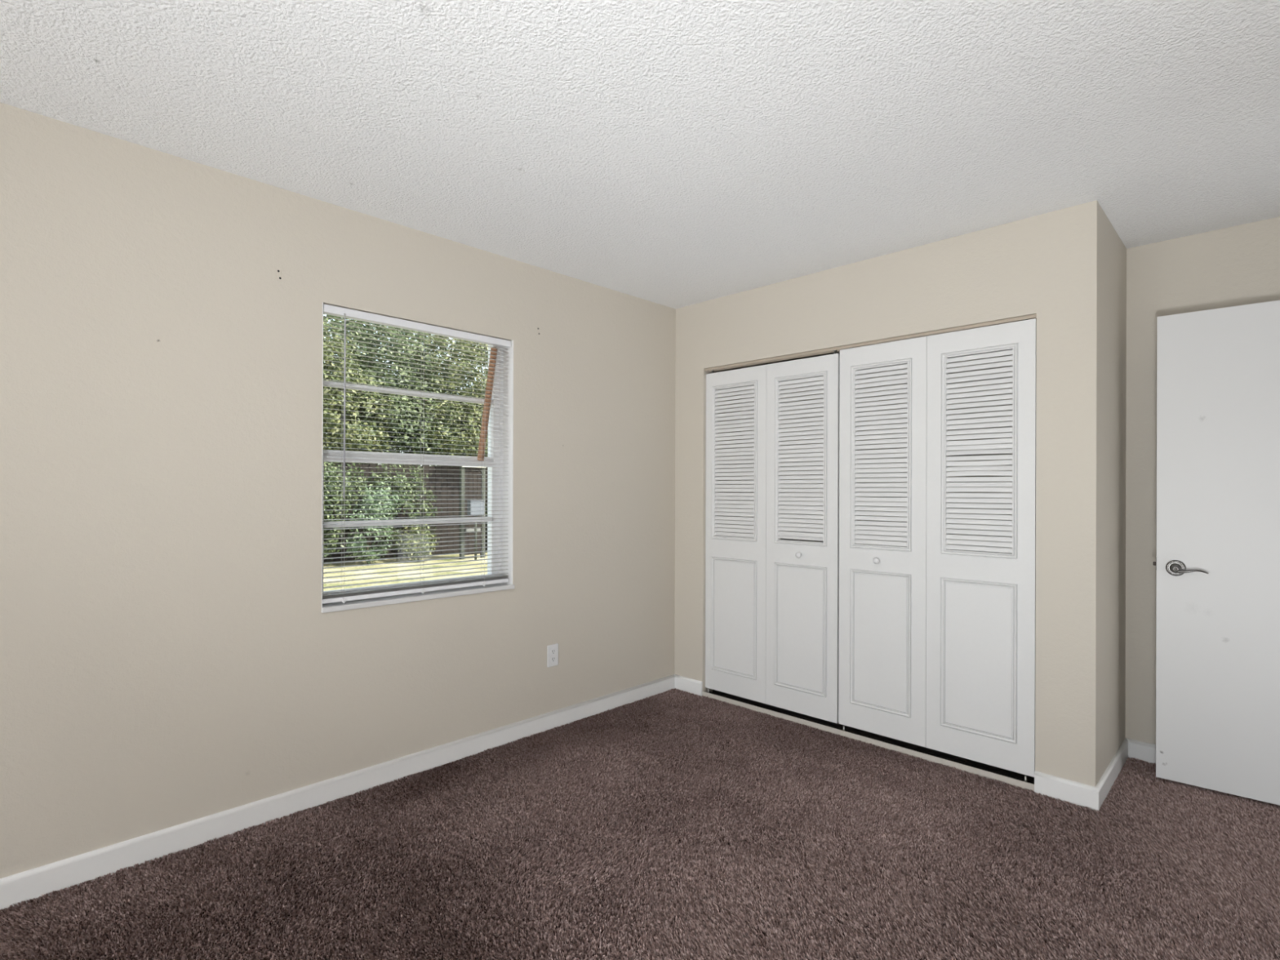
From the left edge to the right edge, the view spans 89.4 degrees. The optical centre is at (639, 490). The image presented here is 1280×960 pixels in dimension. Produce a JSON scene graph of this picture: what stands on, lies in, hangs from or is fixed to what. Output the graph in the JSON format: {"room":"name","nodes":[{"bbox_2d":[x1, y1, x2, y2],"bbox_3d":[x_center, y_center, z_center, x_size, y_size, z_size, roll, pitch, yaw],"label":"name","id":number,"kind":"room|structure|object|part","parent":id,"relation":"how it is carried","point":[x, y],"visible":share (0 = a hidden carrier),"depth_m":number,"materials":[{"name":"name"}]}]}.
{"room":"empty bedroom","nodes":[
{"label":"empty bedroom","id":0,"kind":"room"},
{"bbox_2d":[0,102,742,878],"bbox_3d":[-1.748,0.120,2.271,0.160,2.590,7.167,0,0,44],"label":"wall","id":1,"kind":"structure","parent":0,"point":[170,656],"depth_m":2.40,"materials":[{"name":"beige paint"}]},
{"bbox_2d":[276,269,281,279],"bbox_3d":[-1.399,-0.836,2.507,0.004,0.040,0.016,0,0,44],"label":"plate","id":2,"kind":"object","parent":1,"relation":"attached to","point":[278,271],"visible":1,"depth_m":2.50,"materials":[{"name":"beige paint"}]},
{"bbox_2d":[0,674,675,910],"bbox_3d":[-1.944,1.232,1.951,0.013,0.105,6.200,0,0,44],"label":"baseboard","id":3,"kind":"structure","parent":1,"relation":"attached to","point":[35,882],"depth_m":2.50,"materials":[{"name":"white paint"}]},
{"bbox_2d":[320,302,515,613],"bbox_3d":[-1.012,-0.131,2.999,0.150,1.262,0.931,0,0,44],"label":"window","id":4,"kind":"structure","parent":1,"relation":"in","point":[506,458],"depth_m":3.22,"materials":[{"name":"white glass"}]},
{"bbox_3d":[-1.055,-0.441,3.016,0.033,0.622,0.832,0,0,44],"label":"sash","id":5,"kind":"part","parent":4,"relation":"part of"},
{"bbox_3d":[-1.044,0.144,3.004,0.027,0.577,0.832,0,0,44],"label":"sash","id":6,"kind":"part","parent":4,"relation":"part of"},
{"bbox_2d":[322,303,511,604],"bbox_3d":[-0.981,-0.142,2.963,0.056,1.232,0.906,0,0,44],"label":"window blind","id":7,"kind":"object","parent":4,"relation":"attached to","point":[328,309],"visible":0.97,"depth_m":2.92,"materials":[{"name":"white plastic"}]},
{"bbox_3d":[-1.244,-0.131,2.709,0.028,1.195,0.001,0,0,44],"label":"ladder cord","id":8,"kind":"part","parent":7,"relation":"part of","materials":[{"name":"white fabric"}]},
{"bbox_3d":[-0.991,0.457,2.969,0.024,0.020,0.902,0,0,44],"label":"rail","id":9,"kind":"part","parent":7,"relation":"part of","materials":[{"name":"white plastic"}]},
{"bbox_3d":[-0.998,-0.130,2.961,0.028,1.195,0.001,0,0,44],"label":"ladder cord","id":10,"kind":"part","parent":7,"relation":"part of","materials":[{"name":"white fabric"}]},
{"bbox_3d":[-0.774,-0.129,3.189,0.028,1.195,0.001,0,0,44],"label":"ladder cord","id":11,"kind":"part","parent":7,"relation":"part of","materials":[{"name":"white fabric"}]},
{"bbox_3d":[-0.999,0.489,2.985,0.110,0.022,0.931,0,0,44],"label":"sill","id":12,"kind":"part","parent":4,"relation":"part of","materials":[{"name":"stone"}]},
{"bbox_2d":[477,346,497,461],"bbox_3d":[-0.766,-0.434,3.244,0.035,0.577,0.112,0,0,44],"label":"wooden bar","id":13,"kind":"object","parent":4,"relation":"attached to","point":[482,442],"visible":0.89,"depth_m":3.23,"materials":[{"name":"orange wood"}]},
{"bbox_2d":[546,643,558,667],"bbox_3d":[-0.466,0.884,3.459,0.009,0.117,0.073,0,0,44],"label":"wall outlet","id":14,"kind":"object","parent":1,"relation":"attached to","point":[552,650],"visible":1,"depth_m":3.45,"materials":[{"name":"white plastic"}]},
{"bbox_2d":[551,656,555,662],"bbox_3d":[-0.464,0.905,3.457,0.003,0.025,0.033,0,0,44],"label":"socket","id":15,"kind":"object","parent":14,"relation":"attached to","point":[553,658],"depth_m":3.46,"materials":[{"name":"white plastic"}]},
{"bbox_2d":[551,648,555,653],"bbox_3d":[-0.464,0.864,3.457,0.003,0.025,0.033,0,0,44],"label":"socket","id":16,"kind":"object","parent":14,"relation":"attached to","point":[553,651],"depth_m":3.46,"materials":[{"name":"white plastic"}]},
{"bbox_2d":[0,689,1277,959],"bbox_3d":[-0.577,1.334,1.119,3.450,0.128,7.127,0,0,44],"label":"floor","id":17,"kind":"structure","parent":0,"point":[402,874],"depth_m":2.04,"materials":[{"name":"brown carpet"}]},
{"bbox_2d":[0,688,1279,959],"bbox_3d":[-0.556,1.270,1.087,3.193,0.017,6.938,0,0,44],"label":"carpet","id":18,"kind":"structure","parent":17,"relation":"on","point":[1201,806],"depth_m":2.18,"materials":[{"name":"brown carpet"}]},
{"bbox_2d":[702,688,1034,791],"bbox_3d":[1.053,1.257,3.395,1.800,0.054,0.061,0,0,44],"label":"floor track","id":19,"kind":"object","parent":17,"relation":"on","point":[989,774],"visible":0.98,"depth_m":3.21,"materials":[{"name":"metal"}]},
{"bbox_2d":[0,0,1279,309],"bbox_3d":[-0.584,-1.242,1.134,3.490,0.140,7.167,0,0,44],"label":"ceiling","id":20,"kind":"structure","parent":0,"point":[675,154],"depth_m":1.98,"materials":[{"name":"white paint"}]},
{"bbox_2d":[674,200,1102,786],"bbox_3d":[1.064,0.129,3.417,2.248,2.590,0.100,0,0,44],"label":"wall","id":21,"kind":"structure","parent":0,"point":[1047,266],"depth_m":2.75,"materials":[{"name":"beige paint"}]},
{"bbox_2d":[675,674,702,696],"bbox_3d":[0.301,1.240,4.082,0.231,0.105,0.013,0,0,44],"label":"baseboard","id":22,"kind":"structure","parent":21,"relation":"attached to","point":[688,685],"depth_m":4.07,"materials":[{"name":"white paint"}]},
{"bbox_2d":[705,353,839,723],"bbox_3d":[0.724,0.253,3.711,0.884,1.948,0.064,0,0,44],"label":"bifold closet door","id":23,"kind":"structure","parent":21,"relation":"in","point":[772,602],"depth_m":3.66,"materials":[{"name":"white wood"}]},
{"bbox_3d":[0.566,-0.168,3.874,0.290,0.890,0.010,0,0,44],"label":"louver panel","id":24,"kind":"part","parent":23,"relation":"part of","materials":[{"name":"white wood"}]},
{"bbox_3d":[0.574,0.253,3.874,0.442,1.948,0.034,0,0,44],"label":"door panel","id":25,"kind":"part","parent":23,"relation":"part of","materials":[{"name":"white wood"}]},
{"bbox_3d":[0.872,0.355,3.543,0.033,0.033,0.032,0,0,44],"label":"knob","id":26,"kind":"part","parent":23,"relation":"part of","materials":[{"name":"white plastic"}]},
{"bbox_3d":[0.885,-0.170,3.561,0.280,0.884,0.014,0,0,44],"label":"louver panel","id":27,"kind":"part","parent":23,"relation":"part of","materials":[{"name":"white wood"}]},
{"bbox_3d":[0.890,0.254,3.563,0.442,1.948,0.034,0,0,44],"label":"door panel","id":28,"kind":"part","parent":23,"relation":"part of","materials":[{"name":"white wood"}]},
{"bbox_2d":[705,314,1036,373],"bbox_3d":[1.062,-0.737,3.399,1.802,0.029,0.044,0,0,44],"label":"track","id":29,"kind":"object","parent":21,"relation":"attached to","point":[835,349],"visible":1,"depth_m":3.29,"materials":[{"name":"metal"}]},
{"bbox_2d":[838,318,1036,777],"bbox_3d":[1.366,0.246,3.073,0.900,1.958,0.064,0,0,44],"label":"bifold closet door","id":30,"kind":"structure","parent":29,"relation":"hanging from","point":[937,638],"depth_m":3.02,"materials":[{"name":"white wood"}]},
{"bbox_3d":[1.183,0.352,3.230,0.033,0.033,0.032,0,0,44],"label":"knob","id":31,"kind":"part","parent":30,"relation":"part of","materials":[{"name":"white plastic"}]},
{"bbox_3d":[1.206,-0.170,3.237,0.270,0.890,0.010,0,0,44],"label":"louver panel","id":32,"kind":"part","parent":30,"relation":"part of","materials":[{"name":"white wood"}]},
{"bbox_3d":[1.211,0.245,3.240,0.444,1.958,0.034,0,0,44],"label":"door panel","id":33,"kind":"part","parent":30,"relation":"part of","materials":[{"name":"white wood"}]},
{"bbox_3d":[1.529,-0.169,2.920,0.276,0.890,0.012,0,0,44],"label":"louver panel","id":34,"kind":"part","parent":30,"relation":"part of","materials":[{"name":"white wood"}]},
{"bbox_3d":[1.532,0.246,2.924,0.454,1.958,0.034,0,0,44],"label":"door panel","id":35,"kind":"part","parent":30,"relation":"part of","materials":[{"name":"white wood"}]},
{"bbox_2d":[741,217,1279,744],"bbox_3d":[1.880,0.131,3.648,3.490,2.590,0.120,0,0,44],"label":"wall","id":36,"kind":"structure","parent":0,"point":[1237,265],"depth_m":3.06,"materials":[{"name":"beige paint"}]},
{"bbox_2d":[1126,737,1155,763],"bbox_3d":[2.668,1.246,2.777,0.942,0.105,0.013,0,0,44],"label":"baseboard","id":37,"kind":"structure","parent":36,"relation":"attached to","point":[1144,751],"depth_m":3.06,"materials":[{"name":"white paint"}]},
{"bbox_2d":[1100,208,1126,777],"bbox_3d":[2.085,0.132,2.924,0.100,2.590,0.627,0,0,44],"label":"wall","id":38,"kind":"structure","parent":0,"point":[1113,251],"depth_m":2.87,"materials":[{"name":"beige paint"}]},
{"bbox_2d":[1034,737,1128,811],"bbox_3d":[2.007,1.244,2.917,0.224,0.105,0.740,0,0,44],"label":"baseboard","id":39,"kind":"structure","parent":38,"relation":"attached to","point":[1078,793],"depth_m":2.67,"materials":[{"name":"white paint"}]},
{"bbox_3d":[0.622,0.126,-0.054,0.100,2.590,7.167,0,0,44],"label":"wall","id":40,"kind":"structure","parent":0,"visible":0},
{"bbox_2d":[1153,300,1279,805],"bbox_3d":[2.557,0.250,2.592,0.784,2.027,0.093,0,0,41],"label":"door","id":41,"kind":"structure","parent":40,"relation":"in","point":[1217,563],"depth_m":2.71,"materials":[{"name":"white wood"}]},
{"bbox_3d":[2.281,0.325,2.863,0.012,0.056,0.023,0,0,41],"label":"latch plate","id":42,"kind":"part","parent":41,"relation":"part of","materials":[{"name":"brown metal"}]},
{"bbox_3d":[2.307,0.337,2.783,0.069,0.069,0.052,0,0,41],"label":"handle","id":43,"kind":"part","parent":41,"relation":"part of","materials":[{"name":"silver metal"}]},
{"bbox_3d":[2.337,0.345,2.734,0.104,0.020,0.018,0,0,44],"label":"lever","id":44,"kind":"part","parent":41,"relation":"part of","materials":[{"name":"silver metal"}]},
{"label":"outside","id":45,"kind":"structure","parent":0,"visible":0},
{"bbox_2d":[323,550,487,591],"bbox_3d":[-10.605,1.507,21.802,39.840,0.200,50.000,0,0,44],"label":"grass","id":46,"kind":"structure","parent":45,"point":[351,563],"depth_m":11.48,"materials":[{"name":"green plant"}]},
{"bbox_2d":[323,462,370,564],"bbox_3d":[-6.160,0.253,11.853,2.293,2.433,1.550,0,0,-35],"label":"bush","id":47,"kind":"object","parent":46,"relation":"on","point":[327,490],"visible":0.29,"depth_m":11.96,"materials":[{"name":"green plant"}]},
{"bbox_2d":[323,315,399,450],"bbox_3d":[-9.796,-2.265,15.953,5.491,7.450,7.932,0,0,36],"label":"broadleaf tree","id":48,"kind":"object","parent":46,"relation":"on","point":[326,318],"visible":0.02,"depth_m":16.91,"materials":[{"name":"green plant"}]},
{"bbox_2d":[322,318,404,466],"bbox_3d":[-7.182,-1.308,12.964,3.952,5.556,4.188,0,0,37],"label":"broadleaf tree","id":49,"kind":"object","parent":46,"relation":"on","point":[365,434],"visible":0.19,"depth_m":12.88,"materials":[{"name":"green plant"}]},
{"bbox_2d":[339,481,406,564],"bbox_3d":[-5.090,0.653,12.434,1.149,1.640,1.315,0,0,44],"label":"bush","id":50,"kind":"object","parent":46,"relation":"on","point":[372,505],"visible":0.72,"depth_m":12.31,"materials":[{"name":"green plant"}]},
{"bbox_2d":[323,314,479,466],"bbox_3d":[-5.840,-1.508,14.934,4.259,5.960,3.669,0,0,-2],"label":"broadleaf tree","id":51,"kind":"object","parent":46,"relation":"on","point":[397,441],"visible":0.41,"depth_m":14.13,"materials":[{"name":"green plant"}]},
{"bbox_2d":[362,463,442,559],"bbox_3d":[-4.851,0.404,13.221,1.115,2.138,1.544,0,0,44],"label":"bush","id":52,"kind":"object","parent":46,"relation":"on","point":[406,486],"visible":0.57,"depth_m":13.12,"materials":[{"name":"green plant"}]},
{"bbox_2d":[323,462,487,562],"bbox_3d":[-1.878,0.440,16.906,0.072,1.942,16.233,0,0,44],"label":"fence","id":53,"kind":"object","parent":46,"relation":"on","point":[454,481],"visible":0.14,"depth_m":14.09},
{"bbox_2d":[324,324,488,467],"bbox_3d":[-5.782,-2.429,20.548,10.613,7.804,5.563,0,0,-43],"label":"broadleaf tree","id":54,"kind":"object","parent":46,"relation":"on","point":[420,335],"visible":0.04,"depth_m":18.62,"materials":[{"name":"green plant"}]},
{"bbox_2d":[390,517,439,560],"bbox_3d":[-4.423,1.000,12.862,0.836,0.949,0.896,0,0,44],"label":"bush","id":55,"kind":"object","parent":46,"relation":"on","point":[426,544],"visible":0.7,"depth_m":12.72,"materials":[{"name":"green plant"}]},
{"bbox_2d":[399,333,488,467],"bbox_3d":[-4.058,-1.423,16.103,3.473,5.802,4.388,0,0,36],"label":"broadleaf tree","id":56,"kind":"object","parent":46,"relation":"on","point":[468,451],"visible":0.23,"depth_m":14.64,"materials":[{"name":"green plant"}]},
{"bbox_2d":[459,466,486,559],"bbox_3d":[-3.489,0.395,13.496,0.110,2.060,0.570,0,0,44],"label":"gate","id":57,"kind":"object","parent":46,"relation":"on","point":[464,477],"visible":0.48,"depth_m":13.46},
{"bbox_3d":[-3.671,0.394,13.332,0.080,2.060,0.080,0,0,44],"label":"gate post","id":58,"kind":"part","parent":57,"relation":"part of","materials":[{"name":"grey metal"}]},
{"bbox_3d":[-3.484,0.835,13.490,0.014,0.060,0.350,0,0,44],"label":"gate plate","id":59,"kind":"part","parent":57,"relation":"part of","materials":[{"name":"white metal"}]},
{"bbox_3d":[-3.328,0.395,13.681,0.080,2.060,0.080,0,0,44],"label":"gate post","id":60,"kind":"part","parent":57,"relation":"part of","materials":[{"name":"grey metal"}]},
{"bbox_2d":[466,500,484,559],"bbox_3d":[-3.345,0.817,13.165,0.160,1.215,0.340,0,0,44],"label":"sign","id":61,"kind":"object","parent":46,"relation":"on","point":[481,509],"visible":0.93,"depth_m":13.13,"materials":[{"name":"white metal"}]},
{"bbox_3d":[-3.346,0.965,13.165,0.049,0.920,0.049,0,0,44],"label":"post","id":62,"kind":"part","parent":61,"relation":"part of","materials":[{"name":"grey metal"}]}
]}

